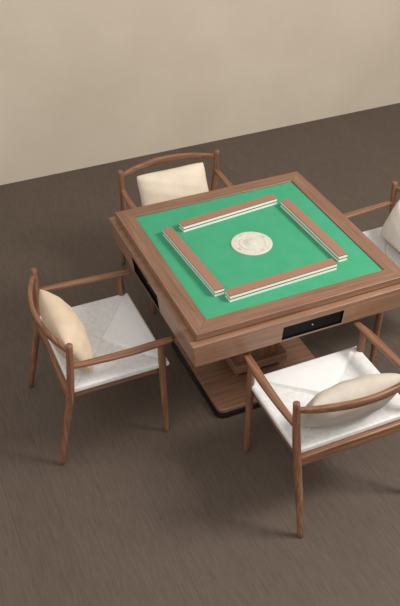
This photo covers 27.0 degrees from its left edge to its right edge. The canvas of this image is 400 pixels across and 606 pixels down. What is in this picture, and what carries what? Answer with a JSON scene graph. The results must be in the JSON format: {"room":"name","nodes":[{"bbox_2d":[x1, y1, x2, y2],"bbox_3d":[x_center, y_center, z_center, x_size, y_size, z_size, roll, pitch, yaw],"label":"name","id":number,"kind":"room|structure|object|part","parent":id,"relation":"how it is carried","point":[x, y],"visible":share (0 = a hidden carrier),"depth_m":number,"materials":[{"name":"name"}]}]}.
{"room":"games hall","nodes":[
{"label":"games hall","id":0,"kind":"room"},
{"bbox_2d":[0,103,399,605],"bbox_3d":[0.776,1.071,3.550,10.000,0.050,7.402,-15,40,-18],"label":"floor","id":1,"kind":"structure","parent":0,"point":[136,512],"depth_m":3.92,"materials":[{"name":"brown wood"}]},
{"bbox_2d":[28,268,173,465],"bbox_3d":[-0.505,0.245,3.998,0.596,0.719,0.626,-15,40,-18],"label":"dining chair","id":2,"kind":"object","parent":1,"relation":"on","point":[124,348],"visible":0.91,"depth_m":3.89,"materials":[{"name":"brown wood"}]},
{"bbox_3d":[-0.828,0.141,4.134,0.137,0.719,0.041,-20,42,-23],"label":"leg","id":3,"kind":"part","parent":2,"relation":"part of","materials":[{"name":"brown wood"}]},
{"bbox_3d":[-0.705,0.041,3.729,0.092,0.040,0.604,-15,40,-18],"label":"rail","id":4,"kind":"part","parent":2,"relation":"part of","materials":[{"name":"brown wood"}]},
{"bbox_3d":[-0.686,0.264,3.914,0.030,0.053,0.550,-15,40,-18],"label":"seat rail","id":5,"kind":"part","parent":2,"relation":"part of","materials":[{"name":"brown wood"}]},
{"bbox_2d":[39,289,92,371],"bbox_3d":[-0.617,0.124,3.826,0.178,0.218,0.439,-16,41,-19],"label":"pillow","id":6,"kind":"object","parent":2,"relation":"on","point":[56,314],"visible":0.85,"depth_m":3.73,"materials":[{"name":"beige fabric"}]},
{"bbox_3d":[-0.602,0.463,3.722,0.137,0.719,0.041,-11,39,-13],"label":"leg","id":7,"kind":"part","parent":2,"relation":"part of","materials":[{"name":"brown wood"}]},
{"bbox_3d":[-0.570,-0.110,4.089,0.483,0.035,0.043,-14,40,-17],"label":"armrest","id":8,"kind":"part","parent":2,"relation":"part of","materials":[{"name":"brown wood"}]},
{"bbox_3d":[-0.467,0.172,3.962,0.463,0.031,0.570,-15,40,-18],"label":"seat","id":9,"kind":"part","parent":2,"relation":"part of","materials":[{"name":"fabric"}]},
{"bbox_3d":[-0.383,0.353,3.781,0.396,0.030,0.024,-15,40,-18],"label":"seat rail","id":10,"kind":"part","parent":2,"relation":"part of","materials":[{"name":"brown wood"}]},
{"bbox_3d":[-0.396,0.083,4.323,0.039,0.568,0.035,-15,40,-18],"label":"leg","id":11,"kind":"part","parent":2,"relation":"part of","materials":[{"name":"brown wood"}]},
{"bbox_3d":[-0.338,0.221,3.666,0.483,0.035,0.043,-17,41,-20],"label":"armrest","id":12,"kind":"part","parent":2,"relation":"part of","materials":[{"name":"brown wood"}]},
{"bbox_3d":[-0.171,0.403,3.913,0.039,0.568,0.035,-15,40,-18],"label":"leg","id":13,"kind":"part","parent":2,"relation":"part of","materials":[{"name":"brown wood"}]},
{"bbox_2d":[118,149,232,313],"bbox_3d":[-0.103,-0.433,4.860,0.626,0.719,0.596,-15,40,-18],"label":"dining chair","id":14,"kind":"object","parent":1,"relation":"on","point":[124,197],"visible":0.23,"depth_m":4.83,"materials":[{"name":"brown wood"}]},
{"bbox_3d":[-0.455,-0.492,4.937,0.041,0.719,0.137,-11,39,-13],"label":"leg","id":15,"kind":"part","parent":14,"relation":"part of","materials":[{"name":"brown wood"}]},
{"bbox_3d":[-0.350,-0.505,4.590,0.043,0.035,0.483,-17,41,-20],"label":"armrest","id":16,"kind":"part","parent":14,"relation":"part of","materials":[{"name":"brown wood"}]},
{"bbox_3d":[-0.267,-0.169,4.643,0.035,0.568,0.039,-15,40,-18],"label":"leg","id":17,"kind":"part","parent":14,"relation":"part of","materials":[{"name":"brown wood"}]},
{"bbox_3d":[-0.190,-0.814,4.814,0.604,0.040,0.092,-15,40,-18],"label":"rail","id":18,"kind":"part","parent":14,"relation":"part of","materials":[{"name":"brown wood"}]},
{"bbox_2d":[137,162,208,205],"bbox_3d":[-0.150,-0.659,4.820,0.416,0.218,0.178,-16,41,-19],"label":"pillow","id":19,"kind":"object","parent":14,"relation":"on","point":[187,180],"visible":0.7,"depth_m":4.75,"materials":[{"name":"beige fabric"}]},
{"bbox_3d":[0.068,-0.634,5.114,0.041,0.719,0.137,-20,42,-23],"label":"leg","id":20,"kind":"part","parent":14,"relation":"part of","materials":[{"name":"brown wood"}]},
{"bbox_3d":[0.187,-0.650,4.771,0.043,0.035,0.483,-14,40,-17],"label":"armrest","id":21,"kind":"part","parent":14,"relation":"part of","materials":[{"name":"brown wood"}]},
{"bbox_2d":[109,171,399,418],"bbox_3d":[0.259,0.009,4.232,1.100,0.784,1.100,-15,40,-18],"label":"table","id":22,"kind":"object","parent":1,"relation":"on","point":[212,338],"visible":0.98,"depth_m":3.91,"materials":[{"name":"brown wood"}]},
{"bbox_3d":[-0.232,-0.101,3.940,0.033,0.088,0.334,-15,40,-18],"label":"drawer","id":23,"kind":"part","parent":22,"relation":"part of","materials":[{"name":"black glass"}]},
{"bbox_3d":[-0.186,-0.160,3.857,0.079,0.033,1.043,-15,40,-18],"label":"frame rail","id":24,"kind":"part","parent":22,"relation":"part of","materials":[{"name":"brown wood"}]},
{"bbox_3d":[0.066,-0.552,4.355,1.043,0.033,0.079,-15,40,-18],"label":"frame rail","id":25,"kind":"part","parent":22,"relation":"part of","materials":[{"name":"brown wood"}]},
{"bbox_3d":[0.261,0.306,4.466,0.664,0.028,0.664,-15,40,-18],"label":"trim","id":26,"kind":"part","parent":22,"relation":"part of","materials":[{"name":"black paint"}]},
{"bbox_3d":[0.261,0.286,4.450,0.632,0.022,0.632,-15,40,-18],"label":"plate","id":27,"kind":"part","parent":22,"relation":"part of","materials":[{"name":"brown wood"}]},
{"bbox_2d":[163,194,347,301],"bbox_3d":[0.253,-0.282,3.963,0.690,0.035,0.665,-17,41,-20],"label":"tiles","id":28,"kind":"structure","parent":22,"relation":"on","point":[279,280],"depth_m":3.90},
{"bbox_3d":[0.448,-0.007,3.657,1.043,0.033,0.079,-15,40,-18],"label":"frame rail","id":29,"kind":"part","parent":22,"relation":"part of","materials":[{"name":"brown wood"}]},
{"bbox_3d":[0.490,0.085,3.703,0.298,0.074,0.041,-15,40,-18],"label":"drawer","id":30,"kind":"part","parent":22,"relation":"part of","materials":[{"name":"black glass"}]},
{"bbox_3d":[0.498,0.073,3.670,0.264,0.003,0.004,-15,40,-18],"label":"drawer handle","id":31,"kind":"part","parent":22,"relation":"part of","materials":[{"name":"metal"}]},
{"bbox_3d":[0.700,-0.399,4.155,0.079,0.033,1.043,-15,40,-18],"label":"frame rail","id":32,"kind":"part","parent":22,"relation":"part of","materials":[{"name":"brown wood"}]},
{"bbox_2d":[244,321,399,538],"bbox_3d":[0.579,0.494,3.672,0.626,0.719,0.596,-15,40,-18],"label":"dining chair","id":33,"kind":"object","parent":1,"relation":"on","point":[284,394],"visible":0.82,"depth_m":3.56,"materials":[{"name":"white fabric"}]},
{"bbox_3d":[0.224,0.486,3.804,0.035,0.568,0.039,-15,40,-18],"label":"leg","id":34,"kind":"part","parent":33,"relation":"part of","materials":[{"name":"brown wood"}]},
{"bbox_3d":[0.287,0.359,3.484,0.043,0.035,0.483,-14,40,-17],"label":"armrest","id":35,"kind":"part","parent":33,"relation":"part of","materials":[{"name":"brown wood"}]},
{"bbox_3d":[0.328,0.512,3.573,0.024,0.030,0.396,-15,40,-18],"label":"seat rail","id":36,"kind":"part","parent":33,"relation":"part of","materials":[{"name":"brown wood"}]},
{"bbox_3d":[0.409,0.695,3.418,0.041,0.719,0.137,-20,42,-23],"label":"leg","id":37,"kind":"part","parent":33,"relation":"part of","materials":[{"name":"brown wood"}]},
{"bbox_3d":[0.562,0.408,3.652,0.570,0.031,0.463,-15,40,-18],"label":"seat","id":38,"kind":"part","parent":33,"relation":"part of","materials":[{"name":"fabric"}]},
{"bbox_3d":[0.663,0.359,3.313,0.604,0.040,0.092,-15,40,-18],"label":"rail","id":39,"kind":"part","parent":33,"relation":"part of","materials":[{"name":"brown wood"}]},
{"bbox_2d":[301,373,399,426],"bbox_3d":[0.626,0.403,3.460,0.447,0.218,0.189,-19,42,-22],"label":"pillow","id":40,"kind":"object","parent":33,"relation":"on","point":[365,385],"visible":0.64,"depth_m":3.38,"materials":[{"name":"beige fabric"}]},
{"bbox_3d":[0.657,0.576,3.506,0.550,0.053,0.030,-15,40,-18],"label":"seat rail","id":41,"kind":"part","parent":33,"relation":"part of","materials":[{"name":"brown wood"}]},
{"bbox_3d":[0.744,0.346,3.979,0.035,0.568,0.039,-15,40,-18],"label":"leg","id":42,"kind":"part","parent":33,"relation":"part of","materials":[{"name":"brown wood"}]},
{"bbox_3d":[0.825,0.214,3.665,0.043,0.035,0.483,-17,41,-20],"label":"armrest","id":43,"kind":"part","parent":33,"relation":"part of","materials":[{"name":"brown wood"}]},
{"bbox_2d":[343,181,399,364],"bbox_3d":[1.023,-0.168,4.513,0.596,0.719,0.626,-15,40,-18],"label":"dining chair","id":44,"kind":"object","parent":1,"relation":"on","point":[374,235],"visible":0.16,"depth_m":4.56,"materials":[{"name":"brown wood"}]},
{"bbox_3d":[0.854,-0.496,4.569,0.483,0.035,0.043,-17,41,-20],"label":"armrest","id":45,"kind":"part","parent":44,"relation":"part of","materials":[{"name":"brown wood"}]},
{"bbox_3d":[0.914,0.109,4.279,0.039,0.568,0.035,-15,40,-18],"label":"leg","id":46,"kind":"part","parent":44,"relation":"part of","materials":[{"name":"brown wood"}]},
{"bbox_3d":[0.985,-0.221,4.451,0.463,0.031,0.570,-15,40,-18],"label":"seat","id":47,"kind":"part","parent":44,"relation":"part of","materials":[{"name":"fabric"}]},
{"bbox_2d":[381,200,399,251],"bbox_3d":[1.130,-0.357,4.424,0.180,0.218,0.432,-16,41,-19],"label":"pillow","id":48,"kind":"object","parent":44,"relation":"on","point":[390,231],"visible":1,"depth_m":4.47,"materials":[{"name":"beige fabric"}]},
{"bbox_3d":[1.120,-0.386,4.790,0.137,0.719,0.041,-11,39,-13],"label":"leg","id":49,"kind":"part","parent":44,"relation":"part of","materials":[{"name":"brown wood"}]},
{"bbox_2d":[0,0,399,184],"bbox_3d":[-0.720,-2.308,5.276,10.000,3.250,0.100,-15,40,-18],"label":"wall","id":50,"kind":"structure","parent":0,"point":[84,83],"depth_m":6.03,"materials":[{"name":"paint"}]}
]}

